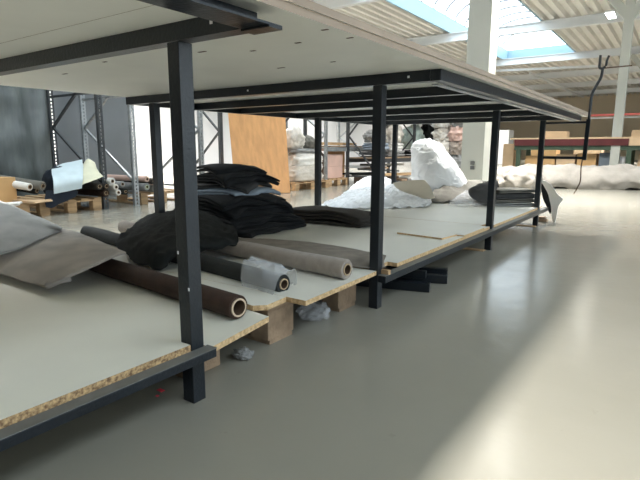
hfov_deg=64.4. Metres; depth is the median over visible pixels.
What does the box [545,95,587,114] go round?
board
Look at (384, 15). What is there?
ceiling
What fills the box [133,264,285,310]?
board
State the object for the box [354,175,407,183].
stack
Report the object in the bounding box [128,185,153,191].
roll
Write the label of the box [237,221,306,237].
folded cloth
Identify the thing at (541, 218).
wooden block
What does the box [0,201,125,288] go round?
fabric
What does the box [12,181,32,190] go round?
roll
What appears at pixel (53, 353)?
shelf board
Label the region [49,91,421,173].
wall
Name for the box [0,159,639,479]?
floor
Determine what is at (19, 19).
board
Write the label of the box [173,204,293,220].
folded cloth
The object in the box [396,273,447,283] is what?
tube
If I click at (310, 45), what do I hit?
board
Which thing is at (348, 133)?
rack
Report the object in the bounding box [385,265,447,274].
tube
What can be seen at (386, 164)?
offcut
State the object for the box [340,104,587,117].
board
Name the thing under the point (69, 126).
panel
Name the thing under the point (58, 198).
draped cloth
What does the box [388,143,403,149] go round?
folded cloth
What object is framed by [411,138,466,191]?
bale
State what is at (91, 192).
roll
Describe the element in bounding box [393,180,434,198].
sheet
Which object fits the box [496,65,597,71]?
trim
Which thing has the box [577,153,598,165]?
cardboard box
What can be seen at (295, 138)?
cloth bundle
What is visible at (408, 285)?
tube
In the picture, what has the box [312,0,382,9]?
beam
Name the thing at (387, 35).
board
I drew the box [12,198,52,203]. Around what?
flap
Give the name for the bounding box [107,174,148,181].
roll
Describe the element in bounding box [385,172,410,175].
timber
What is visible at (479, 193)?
folded cloth
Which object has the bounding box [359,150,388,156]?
folded cloth
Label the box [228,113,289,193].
wooden board
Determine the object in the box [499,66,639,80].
beam
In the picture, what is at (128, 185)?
roll
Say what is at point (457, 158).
bale
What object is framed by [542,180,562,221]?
hanging cloth
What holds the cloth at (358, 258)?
on the shelf board at (399, 249)
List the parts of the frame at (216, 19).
shelf rail, post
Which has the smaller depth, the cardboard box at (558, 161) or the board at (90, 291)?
the board at (90, 291)
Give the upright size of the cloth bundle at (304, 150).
0.098 m
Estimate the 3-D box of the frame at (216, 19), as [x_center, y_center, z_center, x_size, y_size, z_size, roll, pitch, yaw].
[-1.924,0.079,0.806,2.335,1.149,3.064,7,12,34]
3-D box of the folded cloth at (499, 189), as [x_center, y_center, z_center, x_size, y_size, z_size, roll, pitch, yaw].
[2.077,-0.557,5.650,0.480,0.037,0.425,-2,10,-12]
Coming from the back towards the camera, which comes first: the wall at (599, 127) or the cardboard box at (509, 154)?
the wall at (599, 127)
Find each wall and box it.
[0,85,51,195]
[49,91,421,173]
[500,93,639,159]
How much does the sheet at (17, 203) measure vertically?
0.032 m
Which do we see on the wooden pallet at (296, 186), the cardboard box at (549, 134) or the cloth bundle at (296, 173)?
the cloth bundle at (296, 173)
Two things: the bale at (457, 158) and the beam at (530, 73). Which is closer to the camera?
the bale at (457, 158)
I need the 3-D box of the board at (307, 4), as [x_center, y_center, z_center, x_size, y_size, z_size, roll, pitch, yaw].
[-1.772,-0.559,0.918,2.325,0.022,3.600,7,12,34]
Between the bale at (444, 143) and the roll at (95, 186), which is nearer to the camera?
the roll at (95, 186)
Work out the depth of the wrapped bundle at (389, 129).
12.07 m
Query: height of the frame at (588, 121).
1.342 m
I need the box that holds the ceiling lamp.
[604,10,616,18]
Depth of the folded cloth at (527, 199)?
5.46 m
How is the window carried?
attached to the ceiling
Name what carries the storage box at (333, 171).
on the wooden pallet at (344, 179)
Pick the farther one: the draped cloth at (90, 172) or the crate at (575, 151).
the crate at (575, 151)
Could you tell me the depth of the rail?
13.67 m
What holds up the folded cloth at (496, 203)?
on the shelf board at (460, 212)
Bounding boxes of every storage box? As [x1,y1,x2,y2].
[328,154,342,165]
[328,166,342,177]
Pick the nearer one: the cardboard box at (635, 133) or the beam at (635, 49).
the cardboard box at (635, 133)
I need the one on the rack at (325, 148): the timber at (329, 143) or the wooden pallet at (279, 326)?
the timber at (329, 143)
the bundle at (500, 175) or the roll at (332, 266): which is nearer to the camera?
the roll at (332, 266)
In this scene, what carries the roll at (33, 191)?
on the flap
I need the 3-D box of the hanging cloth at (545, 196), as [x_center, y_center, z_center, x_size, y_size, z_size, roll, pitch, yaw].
[2.576,-0.467,5.788,0.138,0.338,0.027,7,12,34]
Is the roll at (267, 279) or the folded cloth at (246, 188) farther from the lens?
the folded cloth at (246, 188)
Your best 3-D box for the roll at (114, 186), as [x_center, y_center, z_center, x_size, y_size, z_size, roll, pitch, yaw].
[-3.137,-0.758,7.115,0.908,0.089,0.087,6,12,32]
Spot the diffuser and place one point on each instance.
(609, 15)
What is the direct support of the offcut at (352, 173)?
on the timber at (404, 173)
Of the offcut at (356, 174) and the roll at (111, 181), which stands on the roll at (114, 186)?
the roll at (111, 181)
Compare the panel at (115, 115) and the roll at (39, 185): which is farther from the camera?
the panel at (115, 115)
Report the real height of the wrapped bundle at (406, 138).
0.654 m
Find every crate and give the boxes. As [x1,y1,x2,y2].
[531,150,559,155]
[574,150,603,153]
[598,153,609,165]
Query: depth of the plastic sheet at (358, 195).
5.53 m
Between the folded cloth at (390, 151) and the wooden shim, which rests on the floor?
the wooden shim
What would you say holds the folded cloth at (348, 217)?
on the shelf board at (399, 249)
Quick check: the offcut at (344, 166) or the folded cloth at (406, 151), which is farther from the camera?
the folded cloth at (406, 151)
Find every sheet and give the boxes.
[6,201,21,205]
[321,176,431,208]
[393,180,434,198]
[431,180,485,202]
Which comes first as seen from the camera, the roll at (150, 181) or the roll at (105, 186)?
the roll at (105, 186)
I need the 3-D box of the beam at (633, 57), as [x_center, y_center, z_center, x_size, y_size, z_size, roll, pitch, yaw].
[14.237,-5.514,21.757,2.149,4.899,0.280,7,12,34]
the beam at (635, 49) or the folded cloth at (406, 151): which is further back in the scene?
the beam at (635, 49)
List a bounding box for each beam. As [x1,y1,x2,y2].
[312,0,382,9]
[407,11,639,45]
[496,46,639,66]
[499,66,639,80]
[524,78,639,89]
[529,72,565,88]
[541,87,639,96]
[547,82,583,97]
[630,53,639,68]
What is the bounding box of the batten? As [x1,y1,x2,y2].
[360,268,390,274]
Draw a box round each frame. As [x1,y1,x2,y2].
[0,0,281,451]
[126,69,581,308]
[543,55,631,193]
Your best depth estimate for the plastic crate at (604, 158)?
11.57 m
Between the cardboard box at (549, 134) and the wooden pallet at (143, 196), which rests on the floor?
the wooden pallet at (143, 196)
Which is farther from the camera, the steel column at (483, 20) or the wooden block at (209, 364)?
the steel column at (483, 20)
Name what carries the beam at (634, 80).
attached to the wall at (142, 125)
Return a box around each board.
[0,0,151,42]
[0,0,493,103]
[0,270,268,350]
[0,283,190,428]
[108,244,375,305]
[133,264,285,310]
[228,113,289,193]
[238,216,489,267]
[284,0,383,36]
[288,80,557,112]
[321,157,323,178]
[328,151,344,176]
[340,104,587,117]
[341,202,540,226]
[382,30,544,97]
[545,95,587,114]
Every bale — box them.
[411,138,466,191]
[431,123,451,127]
[431,127,449,140]
[437,139,449,152]
[447,126,462,140]
[449,141,461,154]
[450,154,460,167]
[451,123,462,126]
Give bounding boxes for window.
[385,0,575,58]
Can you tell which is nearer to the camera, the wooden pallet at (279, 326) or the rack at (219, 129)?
the wooden pallet at (279, 326)
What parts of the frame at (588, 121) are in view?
bracket arm, bracket arm, bracket post, bent rod, rod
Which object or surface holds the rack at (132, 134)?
on the floor
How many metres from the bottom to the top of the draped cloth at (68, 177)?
0.391 m
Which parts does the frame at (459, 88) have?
post, post, post, post, shelf rail, post, post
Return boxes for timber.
[322,142,355,145]
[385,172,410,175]
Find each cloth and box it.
[45,190,77,207]
[52,160,82,193]
[82,159,102,184]
[114,210,238,269]
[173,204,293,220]
[197,163,266,174]
[197,171,279,188]
[197,181,271,193]
[198,186,280,195]
[198,193,292,211]
[216,212,304,229]
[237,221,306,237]
[238,238,385,267]
[291,205,369,227]
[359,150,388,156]
[362,143,388,149]
[387,150,404,156]
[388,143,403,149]
[401,150,410,155]
[468,181,498,202]
[478,202,533,205]
[495,193,534,198]
[496,187,534,192]
[496,198,533,201]
[541,184,550,213]
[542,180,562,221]
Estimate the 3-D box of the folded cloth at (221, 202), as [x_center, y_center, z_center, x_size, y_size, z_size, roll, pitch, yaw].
[-0.664,-0.314,3.953,0.624,0.132,0.736,-9,14,-43]
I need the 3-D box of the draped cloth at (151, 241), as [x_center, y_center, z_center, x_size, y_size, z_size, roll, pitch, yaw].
[-0.922,-0.102,3.384,0.691,0.195,1.810,-2,10,-12]
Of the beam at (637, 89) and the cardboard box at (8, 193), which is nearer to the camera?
the cardboard box at (8, 193)
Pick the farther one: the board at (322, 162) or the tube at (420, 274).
the board at (322, 162)
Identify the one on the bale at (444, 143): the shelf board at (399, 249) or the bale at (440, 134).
the bale at (440, 134)
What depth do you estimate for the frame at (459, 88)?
3.42 m
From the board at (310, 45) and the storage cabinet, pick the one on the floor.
the storage cabinet
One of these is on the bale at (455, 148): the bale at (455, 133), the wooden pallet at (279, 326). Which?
the bale at (455, 133)
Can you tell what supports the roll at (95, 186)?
on the wooden pallet at (70, 206)
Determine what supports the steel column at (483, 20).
on the floor
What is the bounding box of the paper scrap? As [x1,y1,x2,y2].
[232,346,253,359]
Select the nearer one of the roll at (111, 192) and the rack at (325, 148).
the roll at (111, 192)
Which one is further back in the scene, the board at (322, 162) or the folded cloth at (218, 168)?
the board at (322, 162)
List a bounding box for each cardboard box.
[0,177,16,201]
[502,144,515,166]
[525,155,555,164]
[545,131,569,137]
[556,154,576,164]
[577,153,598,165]
[631,130,639,136]
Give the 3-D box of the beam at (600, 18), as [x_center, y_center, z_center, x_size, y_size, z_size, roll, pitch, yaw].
[9.109,-7.218,16.614,23.000,0.310,0.180,7,12,34]
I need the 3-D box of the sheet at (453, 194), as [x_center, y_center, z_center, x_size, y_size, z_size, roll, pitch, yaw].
[1.906,-0.708,6.850,0.583,0.186,2.652,4,11,19]
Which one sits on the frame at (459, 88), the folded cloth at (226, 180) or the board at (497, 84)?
the board at (497, 84)
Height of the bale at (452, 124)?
0.414 m
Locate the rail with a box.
[590,113,639,150]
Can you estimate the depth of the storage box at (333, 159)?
11.33 m
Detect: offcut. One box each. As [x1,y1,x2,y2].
[342,172,370,174]
[344,166,385,168]
[353,174,370,175]
[357,168,398,171]
[360,163,403,165]
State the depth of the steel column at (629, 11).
10.95 m
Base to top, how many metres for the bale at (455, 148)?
0.406 m
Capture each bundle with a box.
[286,125,305,148]
[287,148,314,152]
[288,153,322,165]
[289,165,323,181]
[303,135,314,148]
[362,129,386,141]
[386,125,403,142]
[401,124,424,149]
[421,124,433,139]
[496,170,505,187]
[504,165,543,188]
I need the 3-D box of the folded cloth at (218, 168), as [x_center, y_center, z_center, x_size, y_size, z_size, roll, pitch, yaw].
[-0.736,-0.566,4.060,0.467,0.096,0.522,-8,13,-39]
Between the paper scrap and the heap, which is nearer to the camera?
the paper scrap
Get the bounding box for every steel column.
[461,0,499,180]
[608,0,639,164]
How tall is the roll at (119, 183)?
0.087 m
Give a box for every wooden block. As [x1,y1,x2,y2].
[176,349,219,377]
[538,216,547,221]
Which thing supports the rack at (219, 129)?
on the floor
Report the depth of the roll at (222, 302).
2.12 m
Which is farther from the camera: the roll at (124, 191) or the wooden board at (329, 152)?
the wooden board at (329, 152)
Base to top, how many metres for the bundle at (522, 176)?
0.508 m
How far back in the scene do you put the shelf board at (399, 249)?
3.56 m
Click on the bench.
(568, 143)
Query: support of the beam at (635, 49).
attached to the wall at (142, 125)
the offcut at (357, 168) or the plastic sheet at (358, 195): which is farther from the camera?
the offcut at (357, 168)
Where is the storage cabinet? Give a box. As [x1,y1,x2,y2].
[498,130,513,163]
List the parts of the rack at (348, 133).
shelf panel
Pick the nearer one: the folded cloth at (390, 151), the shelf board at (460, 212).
the shelf board at (460, 212)
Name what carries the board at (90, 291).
on the frame at (216, 19)
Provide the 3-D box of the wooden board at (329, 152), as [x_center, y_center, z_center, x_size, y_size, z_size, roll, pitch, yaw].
[0.391,-1.904,12.726,0.030,0.780,0.800,7,12,34]
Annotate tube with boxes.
[356,279,430,292]
[383,267,426,278]
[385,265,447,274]
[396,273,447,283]
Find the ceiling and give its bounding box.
[310,0,639,97]
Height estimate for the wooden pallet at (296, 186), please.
0.165 m
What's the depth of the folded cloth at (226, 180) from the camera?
3.79 m
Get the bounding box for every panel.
[53,90,103,196]
[98,95,132,196]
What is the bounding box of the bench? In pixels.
[511,137,639,166]
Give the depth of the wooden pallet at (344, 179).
11.32 m
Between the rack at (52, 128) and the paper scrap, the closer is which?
the paper scrap
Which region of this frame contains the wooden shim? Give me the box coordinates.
[463,247,484,251]
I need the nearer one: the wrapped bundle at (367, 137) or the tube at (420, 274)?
the tube at (420, 274)
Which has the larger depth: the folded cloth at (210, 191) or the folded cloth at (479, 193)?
the folded cloth at (479, 193)
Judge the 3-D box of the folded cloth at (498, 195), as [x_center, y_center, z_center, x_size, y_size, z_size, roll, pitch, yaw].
[2.068,-0.510,5.665,0.512,0.054,0.472,-1,10,-7]
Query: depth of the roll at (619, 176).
10.49 m
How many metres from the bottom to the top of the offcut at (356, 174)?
0.054 m
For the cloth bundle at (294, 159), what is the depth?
10.03 m
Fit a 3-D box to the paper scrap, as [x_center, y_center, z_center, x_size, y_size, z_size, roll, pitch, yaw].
[-0.299,0.439,1.977,0.098,0.037,0.078,7,12,34]
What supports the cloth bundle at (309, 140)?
on the cloth bundle at (304, 150)
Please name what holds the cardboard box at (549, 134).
on the bench
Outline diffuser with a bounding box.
[605,12,615,18]
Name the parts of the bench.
leg, bench rail, leg, leg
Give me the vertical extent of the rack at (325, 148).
2.612 m
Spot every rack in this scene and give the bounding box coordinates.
[46,90,108,208]
[78,95,204,205]
[196,111,306,162]
[285,118,366,179]
[346,123,433,184]
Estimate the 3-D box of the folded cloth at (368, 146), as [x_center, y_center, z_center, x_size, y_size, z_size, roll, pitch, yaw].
[1.288,-2.163,11.731,0.528,0.157,0.476,6,12,29]
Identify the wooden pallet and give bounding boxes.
[16,203,29,212]
[17,194,101,215]
[98,188,173,203]
[242,284,355,344]
[290,180,328,190]
[291,177,348,186]
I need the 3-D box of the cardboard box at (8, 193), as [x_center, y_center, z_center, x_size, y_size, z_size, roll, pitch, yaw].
[-3.962,-0.575,5.902,0.600,0.300,0.500,4,11,23]
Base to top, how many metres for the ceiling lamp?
0.075 m
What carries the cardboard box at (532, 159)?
on the bench
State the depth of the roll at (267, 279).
2.36 m
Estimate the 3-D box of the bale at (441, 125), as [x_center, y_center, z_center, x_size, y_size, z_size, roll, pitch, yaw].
[3.076,-3.036,12.846,0.534,0.401,0.572,7,12,34]
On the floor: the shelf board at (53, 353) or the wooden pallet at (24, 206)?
the wooden pallet at (24, 206)
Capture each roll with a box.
[0,175,45,190]
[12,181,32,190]
[16,189,38,193]
[77,189,108,196]
[80,226,289,291]
[81,182,101,189]
[88,259,246,318]
[90,182,108,189]
[91,177,114,184]
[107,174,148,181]
[108,184,118,189]
[108,189,120,195]
[115,178,152,183]
[115,181,124,186]
[118,188,127,194]
[118,220,352,278]
[119,182,149,190]
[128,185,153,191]
[497,163,639,189]
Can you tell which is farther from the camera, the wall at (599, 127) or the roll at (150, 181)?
the wall at (599, 127)
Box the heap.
[42,166,76,192]
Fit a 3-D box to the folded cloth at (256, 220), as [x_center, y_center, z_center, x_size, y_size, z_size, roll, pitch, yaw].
[-0.663,-0.195,3.980,0.882,0.098,0.677,9,13,41]
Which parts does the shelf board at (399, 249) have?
wooden strip, wooden strip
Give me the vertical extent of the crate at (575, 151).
1.000 m
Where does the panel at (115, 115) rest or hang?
on the floor
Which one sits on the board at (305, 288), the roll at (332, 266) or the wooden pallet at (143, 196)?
the roll at (332, 266)
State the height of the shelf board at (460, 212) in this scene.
0.022 m
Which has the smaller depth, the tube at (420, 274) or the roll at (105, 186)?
the tube at (420, 274)
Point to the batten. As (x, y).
(383, 271)
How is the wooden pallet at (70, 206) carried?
on the floor
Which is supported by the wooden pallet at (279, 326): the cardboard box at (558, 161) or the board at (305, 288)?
the board at (305, 288)
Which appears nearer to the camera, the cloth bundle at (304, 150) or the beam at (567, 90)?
the cloth bundle at (304, 150)

